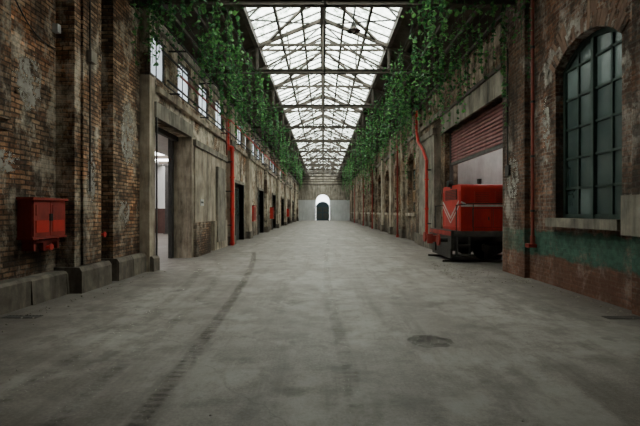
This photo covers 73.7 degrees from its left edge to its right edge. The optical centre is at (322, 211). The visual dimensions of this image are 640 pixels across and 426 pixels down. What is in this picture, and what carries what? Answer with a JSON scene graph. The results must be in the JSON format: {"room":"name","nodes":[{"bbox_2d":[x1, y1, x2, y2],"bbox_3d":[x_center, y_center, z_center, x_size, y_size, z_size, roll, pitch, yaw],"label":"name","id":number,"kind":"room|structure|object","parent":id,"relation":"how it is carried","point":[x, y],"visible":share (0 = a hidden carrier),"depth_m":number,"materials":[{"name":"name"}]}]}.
{"room":"old industrial hall","nodes":[
{"label":"old industrial hall","id":0,"kind":"room"},
{"bbox_2d":[52,23,167,164],"bbox_3d":[-9.275,-3.350,19.050,8.850,0.200,22.500,0,0,0],"label":"ceiling","id":1,"kind":"structure","parent":0,"point":[56,28],"depth_m":20.86,"materials":[{"name":"metal"}]},
{"bbox_2d":[0,0,296,280],"bbox_3d":[-4.875,-1.800,33.500,1.050,6.600,83.000,0,0,0],"label":"wall","id":2,"kind":"structure","parent":0,"point":[50,139],"depth_m":8.28,"materials":[{"name":"brick"}]},
{"bbox_2d":[0,149,19,172],"bbox_3d":[-4.947,-0.774,6.660,0.001,0.579,0.946,0,0,0],"label":"whitewash patch","id":3,"kind":"object","parent":2,"relation":"attached to","point":[7,166],"visible":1,"depth_m":6.67,"materials":[{"name":"white paint"}]},
{"bbox_2d":[15,56,40,110],"bbox_3d":[-4.947,-2.193,7.156,0.001,1.495,0.967,0,0,0],"label":"whitewash patch","id":4,"kind":"object","parent":2,"relation":"attached to","point":[25,87],"visible":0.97,"depth_m":7.14,"materials":[{"name":"white paint"}]},
{"bbox_2d":[16,197,67,250],"bbox_3d":[-4.803,0.210,7.340,0.285,0.900,0.940,0,0,0],"label":"upper cabinet","id":5,"kind":"object","parent":2,"relation":"attached to","point":[43,219],"visible":1,"depth_m":7.09,"materials":[{"name":"red metal"}]},
{"bbox_2d":[15,0,96,190],"bbox_3d":[-4.807,-2.600,7.498,0.395,4.400,1.916,0,0,12],"label":"electrical cable","id":6,"kind":"object","parent":2,"relation":"attached to","point":[91,56],"visible":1,"depth_m":8.29,"materials":[{"name":"metal"}]},
{"bbox_2d":[0,253,159,314],"bbox_3d":[-4.600,1.260,2.550,0.700,0.480,17.100,0,0,0],"label":"concrete plinth","id":7,"kind":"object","parent":2,"relation":"attached to","point":[21,292],"depth_m":7.84,"materials":[{"name":"concrete"}]},
{"bbox_2d":[87,152,95,201],"bbox_3d":[-4.546,-0.688,8.396,0.001,1.694,0.473,0,0,0],"label":"whitewash patch","id":8,"kind":"object","parent":2,"relation":"attached to","point":[92,174],"visible":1,"depth_m":8.42,"materials":[{"name":"white paint"}]},
{"bbox_2d":[119,201,129,222],"bbox_3d":[-4.597,0.022,9.922,0.001,0.917,0.900,0,0,0],"label":"whitewash patch","id":9,"kind":"object","parent":2,"relation":"attached to","point":[121,211],"visible":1,"depth_m":9.83,"materials":[{"name":"white paint"}]},
{"bbox_2d":[120,102,134,163],"bbox_3d":[-4.597,-1.838,10.081,0.001,2.481,1.133,0,0,0],"label":"whitewash patch","id":10,"kind":"object","parent":2,"relation":"attached to","point":[128,112],"visible":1,"depth_m":10.03,"materials":[{"name":"white paint"}]},
{"bbox_2d":[151,35,163,83],"bbox_3d":[-4.430,-4.050,11.290,0.080,1.100,1.020,0,0,0],"label":"window","id":11,"kind":"structure","parent":2,"relation":"in","point":[157,71],"depth_m":11.48,"materials":[{"name":"glass"}]},
{"bbox_2d":[155,117,177,257],"bbox_3d":[-4.652,-0.475,12.510,0.564,3.950,3.017,0,0,-3],"label":"door frame","id":12,"kind":"structure","parent":2,"relation":"in","point":[172,138],"depth_m":13.80,"materials":[{"name":"metal"}]},
{"bbox_2d":[178,62,188,102],"bbox_3d":[-4.430,-4.050,13.400,0.080,1.100,1.200,0,0,0],"label":"window","id":13,"kind":"structure","parent":2,"relation":"in","point":[182,85],"depth_m":13.54,"materials":[{"name":"glass"}]},
{"bbox_2d":[154,101,226,257],"bbox_3d":[-4.515,-0.675,14.900,0.730,4.350,7.800,0,0,0],"label":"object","id":14,"kind":"structure","parent":2,"relation":"attached to","point":[199,169],"depth_m":14.20,"materials":[{"name":"concrete"}]},
{"bbox_2d":[199,84,206,116],"bbox_3d":[-4.430,-4.050,15.575,0.080,1.100,1.250,0,0,0],"label":"window","id":15,"kind":"structure","parent":2,"relation":"in","point":[202,103],"depth_m":15.58,"materials":[{"name":"glass"}]},
{"bbox_2d":[216,100,221,128],"bbox_3d":[-4.430,-4.050,17.900,0.080,1.100,1.200,0,0,0],"label":"window","id":16,"kind":"structure","parent":2,"relation":"in","point":[218,119],"depth_m":18.07,"materials":[{"name":"glass"}]},
{"bbox_2d":[155,21,298,244],"bbox_3d":[-4.210,-1.725,43.030,0.280,6.450,63.940,0,0,0],"label":"trim","id":17,"kind":"structure","parent":2,"relation":"attached to","point":[249,158],"depth_m":23.95,"materials":[{"name":"paint"}]},
{"bbox_2d":[226,145,234,244],"bbox_3d":[-4.136,-0.760,18.950,0.424,4.481,0.212,0,0,0],"label":"drain pipe","id":18,"kind":"object","parent":2,"relation":"attached to","point":[231,148],"visible":0.94,"depth_m":18.87,"materials":[{"name":"metal"}]},
{"bbox_2d":[161,36,299,191],"bbox_3d":[-4.099,-3.962,42.600,0.498,1.324,62.800,0,0,0],"label":"conduit","id":19,"kind":"object","parent":2,"relation":"attached to","point":[177,40],"visible":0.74,"depth_m":15.00,"materials":[{"name":"metal"}]},
{"bbox_2d":[179,75,286,175],"bbox_3d":[-4.150,-3.300,30.400,0.102,1.701,36.000,0,0,0],"label":"conduit","id":20,"kind":"object","parent":2,"relation":"attached to","point":[181,77],"visible":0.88,"depth_m":18.39,"materials":[{"name":"metal"}]},
{"bbox_2d":[237,122,240,143],"bbox_3d":[-4.430,-4.050,22.300,0.080,1.100,1.200,0,0,0],"label":"window","id":21,"kind":"structure","parent":2,"relation":"in","point":[238,131],"depth_m":22.36,"materials":[{"name":"glass"}]},
{"bbox_2d":[235,179,243,239],"bbox_3d":[-4.475,-0.050,21.950,0.350,3.100,2.740,0,0,0],"label":"door","id":22,"kind":"structure","parent":2,"relation":"in","point":[238,201],"depth_m":23.03,"materials":[{"name":"metal"}]},
{"bbox_2d":[252,205,256,220],"bbox_3d":[-4.199,0.075,25.650,0.298,0.950,0.960,0,0,0],"label":"box","id":23,"kind":"object","parent":2,"relation":"attached to","point":[253,206],"visible":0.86,"depth_m":25.23,"materials":[{"name":"red paint"}]},
{"bbox_2d":[257,143,259,159],"bbox_3d":[-4.430,-4.050,28.900,0.080,1.100,1.200,0,0,0],"label":"window","id":24,"kind":"structure","parent":2,"relation":"in","point":[257,143],"depth_m":29.28,"materials":[{"name":"glass"}]},
{"bbox_2d":[258,187,263,234],"bbox_3d":[-4.475,-0.075,29.700,0.350,3.150,2.640,0,0,0],"label":"door","id":25,"kind":"structure","parent":2,"relation":"in","point":[261,206],"depth_m":30.90,"materials":[{"name":"metal"}]},
{"bbox_2d":[270,207,274,218],"bbox_3d":[-4.199,0.075,35.350,0.298,0.950,0.960,0,0,0],"label":"box","id":26,"kind":"object","parent":2,"relation":"attached to","point":[271,208],"visible":1,"depth_m":34.90,"materials":[{"name":"red paint"}]},
{"bbox_2d":[272,193,275,229],"bbox_3d":[-4.475,-0.075,37.700,0.350,3.150,2.640,0,0,0],"label":"door","id":27,"kind":"structure","parent":2,"relation":"in","point":[273,194],"depth_m":38.90,"materials":[{"name":"metal"}]},
{"bbox_2d":[281,196,283,225],"bbox_3d":[-4.475,-0.075,45.700,0.350,3.150,2.640,0,0,0],"label":"door","id":28,"kind":"structure","parent":2,"relation":"in","point":[282,197],"depth_m":46.90,"materials":[{"name":"metal"}]},
{"bbox_2d":[288,199,289,223],"bbox_3d":[-4.475,-0.075,53.700,0.350,3.150,2.640,0,0,0],"label":"door","id":29,"kind":"structure","parent":2,"relation":"in","point":[288,199],"depth_m":54.90,"materials":[{"name":"metal"}]},
{"bbox_2d":[292,200,293,222],"bbox_3d":[-4.475,-0.075,61.700,0.350,3.150,2.640,0,0,0],"label":"door","id":30,"kind":"structure","parent":2,"relation":"in","point":[292,200],"depth_m":60.37,"materials":[{"name":"metal"}]},
{"bbox_2d":[155,165,164,232],"bbox_3d":[-9.275,-0.900,19.050,8.850,4.800,22.500,0,0,0],"label":"wall","id":31,"kind":"structure","parent":0,"point":[161,169],"depth_m":30.00,"materials":[{"name":"white paint"}]},
{"bbox_2d":[0,220,639,425],"bbox_3d":[-1.000,1.600,33.800,26.000,0.200,83.600,0,0,0],"label":"floor","id":32,"kind":"structure","parent":0,"point":[304,345],"depth_m":4.76,"materials":[{"name":"concrete"}]},
{"bbox_2d":[1,315,42,317],"bbox_3d":[-4.300,1.496,6.100,0.500,0.008,0.160,0,0,0],"label":"floor drain","id":33,"kind":"object","parent":32,"relation":"on","point":[7,316],"visible":1,"depth_m":6.10,"materials":[{"name":"metal"}]},
{"bbox_2d":[163,163,167,233],"bbox_3d":[-10.600,-0.900,29.000,0.400,4.800,0.400,0,0,0],"label":"steel column","id":34,"kind":"structure","parent":32,"relation":"on","point":[165,165],"depth_m":28.88,"materials":[{"name":"metal"}]},
{"bbox_2d":[153,253,253,400],"bbox_3d":[-1.925,1.496,8.750,1.550,0.001,14.500,0,0,0],"label":"tyre mark","id":35,"kind":"object","parent":32,"relation":"on","point":[253,253],"visible":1,"depth_m":3.68,"materials":[{"name":"brown rubber"}]},
{"bbox_2d":[0,244,630,421],"bbox_3d":[0.091,1.488,12.222,8.912,0.025,19.147,0,0,0],"label":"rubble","id":36,"kind":"object","parent":32,"relation":"on","point":[406,244],"visible":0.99,"depth_m":9.15,"materials":[{"name":"grey stone"}]},
{"bbox_2d":[354,184,354,222],"bbox_3d":[4.360,-1.228,59.079,0.154,5.415,0.313,0,0,0],"label":"pipe","id":37,"kind":"object","parent":32,"relation":"on","point":[354,184],"visible":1,"depth_m":58.95,"materials":[{"name":"metal"}]},
{"bbox_2d":[363,176,363,225],"bbox_3d":[4.360,-1.228,46.279,0.154,5.415,0.313,0,0,0],"label":"pipe","id":38,"kind":"object","parent":32,"relation":"on","point":[363,176],"visible":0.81,"depth_m":46.15,"materials":[{"name":"metal"}]},
{"bbox_2d":[371,168,372,228],"bbox_3d":[4.360,-1.228,37.879,0.154,5.415,0.313,0,0,0],"label":"pipe","id":39,"kind":"object","parent":32,"relation":"on","point":[371,168],"visible":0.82,"depth_m":37.75,"materials":[{"name":"metal"}]},
{"bbox_2d":[428,254,502,261],"bbox_3d":[7.500,1.471,13.700,7.800,0.058,1.900,0,0,0],"label":"track","id":40,"kind":"object","parent":32,"relation":"on","point":[492,259],"visible":0.26,"depth_m":12.79,"materials":[{"name":"metal"}]},
{"bbox_2d":[423,179,502,259],"bbox_3d":[6.770,0.189,13.700,6.859,2.498,2.500,0,0,0],"label":"locomotive","id":41,"kind":"object","parent":40,"relation":"on","point":[472,213],"visible":0.44,"depth_m":12.75,"materials":[{"name":"metal"}]},
{"bbox_2d":[443,184,502,230],"bbox_3d":[7.140,-0.135,13.680,6.120,1.410,1.940,0,0,0],"label":"hood","id":42,"kind":"object","parent":41,"relation":"attached to","point":[487,217],"depth_m":12.75,"materials":[{"name":"metal"}]},
{"bbox_2d":[602,316,639,318],"bbox_3d":[4.250,1.496,6.050,0.500,0.008,0.160,0,0,0],"label":"floor drain","id":43,"kind":"object","parent":32,"relation":"on","point":[607,317],"visible":1,"depth_m":6.04,"materials":[{"name":"metal"}]},
{"bbox_2d":[128,0,515,182],"bbox_3d":[0.000,-5.895,33.500,11.000,2.350,83.000,0,0,0],"label":"ceiling","id":44,"kind":"structure","parent":0,"point":[400,39],"depth_m":14.41,"materials":[{"name":"plant"}]},
{"bbox_2d":[129,0,515,7],"bbox_3d":[0.000,-5.903,10.200,9.360,2.006,0.160,0,0,0],"label":"roof truss","id":45,"kind":"object","parent":44,"relation":"attached to","point":[242,3],"visible":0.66,"depth_m":10.19,"materials":[{"name":"metal"}]},
{"bbox_2d":[155,0,502,180],"bbox_3d":[0.149,-4.735,39.849,8.723,0.670,69.301,0,0,0],"label":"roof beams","id":46,"kind":"structure","parent":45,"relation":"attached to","point":[483,16],"depth_m":13.64,"materials":[{"name":"metal"}]},
{"bbox_2d":[130,0,531,200],"bbox_3d":[0.093,-3.063,30.464,9.198,4.173,43.196,0,0,0],"label":"hanging vines","id":47,"kind":"object","parent":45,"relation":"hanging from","point":[151,9],"visible":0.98,"depth_m":12.33,"materials":[{"name":"green plant"}]},
{"bbox_2d":[347,3,359,33],"bbox_3d":[0.780,-4.780,10.614,0.356,0.380,0.928,0,0,0],"label":"pendant lamp","id":48,"kind":"object","parent":45,"relation":"hanging from","point":[353,29],"visible":1,"depth_m":10.86,"materials":[{"name":"metal"}]},
{"bbox_2d":[239,8,406,177],"bbox_3d":[0.000,-6.425,40.242,4.840,1.170,69.515,0,0,0],"label":"skylight","id":49,"kind":"object","parent":44,"relation":"attached to","point":[245,14],"visible":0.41,"depth_m":17.84,"materials":[{"name":"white glass"}]},
{"bbox_2d":[292,166,354,176],"bbox_3d":[0.000,-5.903,60.200,9.360,2.006,0.160,0,0,0],"label":"roof truss","id":50,"kind":"object","parent":44,"relation":"attached to","point":[314,166],"visible":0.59,"depth_m":60.18,"materials":[{"name":"metal"}]},
{"bbox_2d":[286,154,360,169],"bbox_3d":[0.000,-5.903,50.200,9.360,2.006,0.160,0,0,0],"label":"roof truss","id":51,"kind":"object","parent":44,"relation":"attached to","point":[321,154],"visible":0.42,"depth_m":50.17,"materials":[{"name":"metal"}]},
{"bbox_2d":[297,171,350,181],"bbox_3d":[0.000,-5.903,70.200,9.360,2.006,0.160,0,0,0],"label":"roof truss","id":52,"kind":"object","parent":44,"relation":"attached to","point":[320,171],"visible":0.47,"depth_m":70.18,"materials":[{"name":"metal"}]},
{"bbox_2d":[277,143,370,159],"bbox_3d":[0.000,-5.903,40.200,9.360,2.006,0.160,0,0,0],"label":"roof truss","id":53,"kind":"object","parent":44,"relation":"attached to","point":[300,158],"visible":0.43,"depth_m":40.17,"materials":[{"name":"metal"}]},
{"bbox_2d":[295,167,352,179],"bbox_3d":[0.000,-5.903,65.200,9.360,2.006,0.160,0,0,0],"label":"roof truss","id":54,"kind":"object","parent":44,"relation":"attached to","point":[321,167],"visible":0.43,"depth_m":65.18,"materials":[{"name":"metal"}]},
{"bbox_2d":[282,147,366,165],"bbox_3d":[0.000,-5.903,45.200,9.360,2.006,0.160,0,0,0],"label":"roof truss","id":55,"kind":"object","parent":44,"relation":"attached to","point":[303,164],"visible":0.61,"depth_m":45.18,"materials":[{"name":"metal"}]},
{"bbox_2d":[291,162,358,173],"bbox_3d":[0.000,-5.903,55.200,9.360,2.006,0.160,0,0,0],"label":"roof truss","id":56,"kind":"object","parent":44,"relation":"attached to","point":[313,162],"visible":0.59,"depth_m":55.19,"materials":[{"name":"metal"}]},
{"bbox_2d":[250,96,400,128],"bbox_3d":[0.000,-5.903,25.200,9.360,2.006,0.160,0,0,0],"label":"roof truss","id":57,"kind":"object","parent":44,"relation":"attached to","point":[318,97],"visible":0.64,"depth_m":25.17,"materials":[{"name":"metal"}]},
{"bbox_2d":[262,115,388,142],"bbox_3d":[0.000,-5.903,30.200,9.360,2.006,0.160,0,0,0],"label":"roof truss","id":58,"kind":"object","parent":44,"relation":"attached to","point":[307,121],"visible":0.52,"depth_m":30.17,"materials":[{"name":"metal"}]},
{"bbox_2d":[271,129,379,152],"bbox_3d":[0.000,-5.903,35.200,9.360,2.006,0.160,0,0,0],"label":"roof truss","id":59,"kind":"object","parent":44,"relation":"attached to","point":[294,150],"visible":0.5,"depth_m":35.16,"materials":[{"name":"metal"}]},
{"bbox_2d":[202,19,451,74],"bbox_3d":[0.000,-5.903,15.200,9.360,2.006,0.160,0,0,0],"label":"roof truss","id":60,"kind":"object","parent":44,"relation":"attached to","point":[268,42],"visible":0.7,"depth_m":15.16,"materials":[{"name":"metal"}]},
{"bbox_2d":[232,67,421,108],"bbox_3d":[0.000,-5.903,20.200,9.360,2.006,0.160,0,0,0],"label":"roof truss","id":61,"kind":"object","parent":44,"relation":"attached to","point":[282,84],"visible":0.7,"depth_m":20.16,"materials":[{"name":"metal"}]},
{"bbox_2d":[298,170,349,220],"bbox_3d":[0.175,-3.000,75.150,10.050,9.000,0.500,0,0,0],"label":"wall","id":62,"kind":"structure","parent":0,"point":[336,192],"depth_m":75.01,"materials":[{"name":"paint"}]},
{"bbox_2d":[316,194,329,220],"bbox_3d":[-0.050,-0.800,75.130,2.400,4.600,0.140,0,0,0],"label":"door","id":63,"kind":"structure","parent":62,"relation":"in","point":[322,201],"depth_m":75.08,"materials":[{"name":"metal"}]},
{"bbox_2d":[458,127,502,183],"bbox_3d":[8.450,-1.000,13.300,6.500,5.000,7.600,0,0,0],"label":"wall","id":64,"kind":"structure","parent":0,"point":[488,167],"depth_m":16.90,"materials":[{"name":"white paint"}]},
{"bbox_2d":[350,0,639,315],"bbox_3d":[4.880,-1.800,33.500,0.640,6.600,83.000,0,0,0],"label":"wall","id":65,"kind":"structure","parent":0,"point":[602,265],"depth_m":9.13,"materials":[{"name":"brick"}]},
{"bbox_2d":[396,145,398,236],"bbox_3d":[4.360,-1.228,25.079,0.154,5.415,0.313,0,0,0],"label":"pipe","id":66,"kind":"object","parent":65,"relation":"attached to","point":[397,234],"visible":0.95,"depth_m":24.95,"materials":[{"name":"metal"}]},
{"bbox_2d":[399,169,399,212],"bbox_3d":[5.000,-1.535,26.800,0.100,3.170,2.200,0,0,0],"label":"window","id":67,"kind":"structure","parent":65,"relation":"in","point":[399,169],"depth_m":27.82,"materials":[{"name":"beige glass"}]},
{"bbox_2d":[412,160,415,212],"bbox_3d":[5.000,-1.535,22.600,0.100,3.170,2.200,0,0,0],"label":"window","id":68,"kind":"structure","parent":65,"relation":"in","point":[414,165],"depth_m":23.32,"materials":[{"name":"beige glass"}]},
{"bbox_2d":[415,111,430,233],"bbox_3d":[4.288,-1.810,18.436,0.260,5.580,2.056,0,0,0],"label":"red standpipe","id":69,"kind":"object","parent":65,"relation":"attached to","point":[426,179],"visible":0.92,"depth_m":17.47,"materials":[{"name":"metal"}]},
{"bbox_2d":[349,63,502,249],"bbox_3d":[4.620,-1.700,42.940,0.560,6.400,64.120,0,0,0],"label":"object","id":70,"kind":"structure","parent":65,"relation":"attached to","point":[483,93],"depth_m":18.77,"materials":[{"name":"concrete"}]},
{"bbox_2d":[450,102,502,180],"bbox_3d":[4.940,-0.775,13.665,0.120,4.550,5.570,0,0,0],"label":"roller shutter","id":71,"kind":"object","parent":65,"relation":"attached to","point":[488,122],"visible":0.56,"depth_m":13.53,"materials":[{"name":"metal"}]},
{"bbox_2d":[505,49,510,175],"bbox_3d":[4.546,-2.450,10.500,0.053,3.100,0.200,0,0,0],"label":"cable conduit","id":72,"kind":"object","parent":65,"relation":"attached to","point":[507,167],"visible":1,"depth_m":10.48,"materials":[{"name":"metal"}]},
{"bbox_2d":[507,157,518,201],"bbox_3d":[4.577,-0.824,10.303,0.001,1.782,1.022,0,0,0],"label":"whitewash patch","id":73,"kind":"object","parent":65,"relation":"attached to","point":[513,160],"visible":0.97,"depth_m":10.25,"materials":[{"name":"white paint"}]},
{"bbox_2d":[525,0,536,247],"bbox_3d":[4.590,-2.010,9.420,0.180,5.580,0.160,0,0,0],"label":"downpipe","id":74,"kind":"object","parent":65,"relation":"attached to","point":[531,244],"visible":1,"depth_m":9.37,"materials":[{"name":"metal"}]},
{"bbox_2d":[542,96,549,152],"bbox_3d":[4.697,-1.831,8.975,0.001,1.810,0.501,0,0,0],"label":"whitewash patch","id":75,"kind":"object","parent":65,"relation":"attached to","point":[546,111],"visible":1,"depth_m":8.97,"materials":[{"name":"white paint"}]},
{"bbox_2d":[545,27,621,230],"bbox_3d":[4.770,-1.475,7.655,0.460,3.530,2.130,0,0,0],"label":"window","id":76,"kind":"structure","parent":65,"relation":"in","point":[592,76],"depth_m":7.62,"materials":[{"name":"grey glass"}]},
{"bbox_2d":[541,0,639,236],"bbox_3d":[4.650,-1.710,7.009,0.300,4.120,4.318,0,0,0],"label":"trim","id":77,"kind":"structure","parent":65,"relation":"attached to","point":[616,14],"depth_m":7.20,"materials":[{"name":"brick"}]}
]}

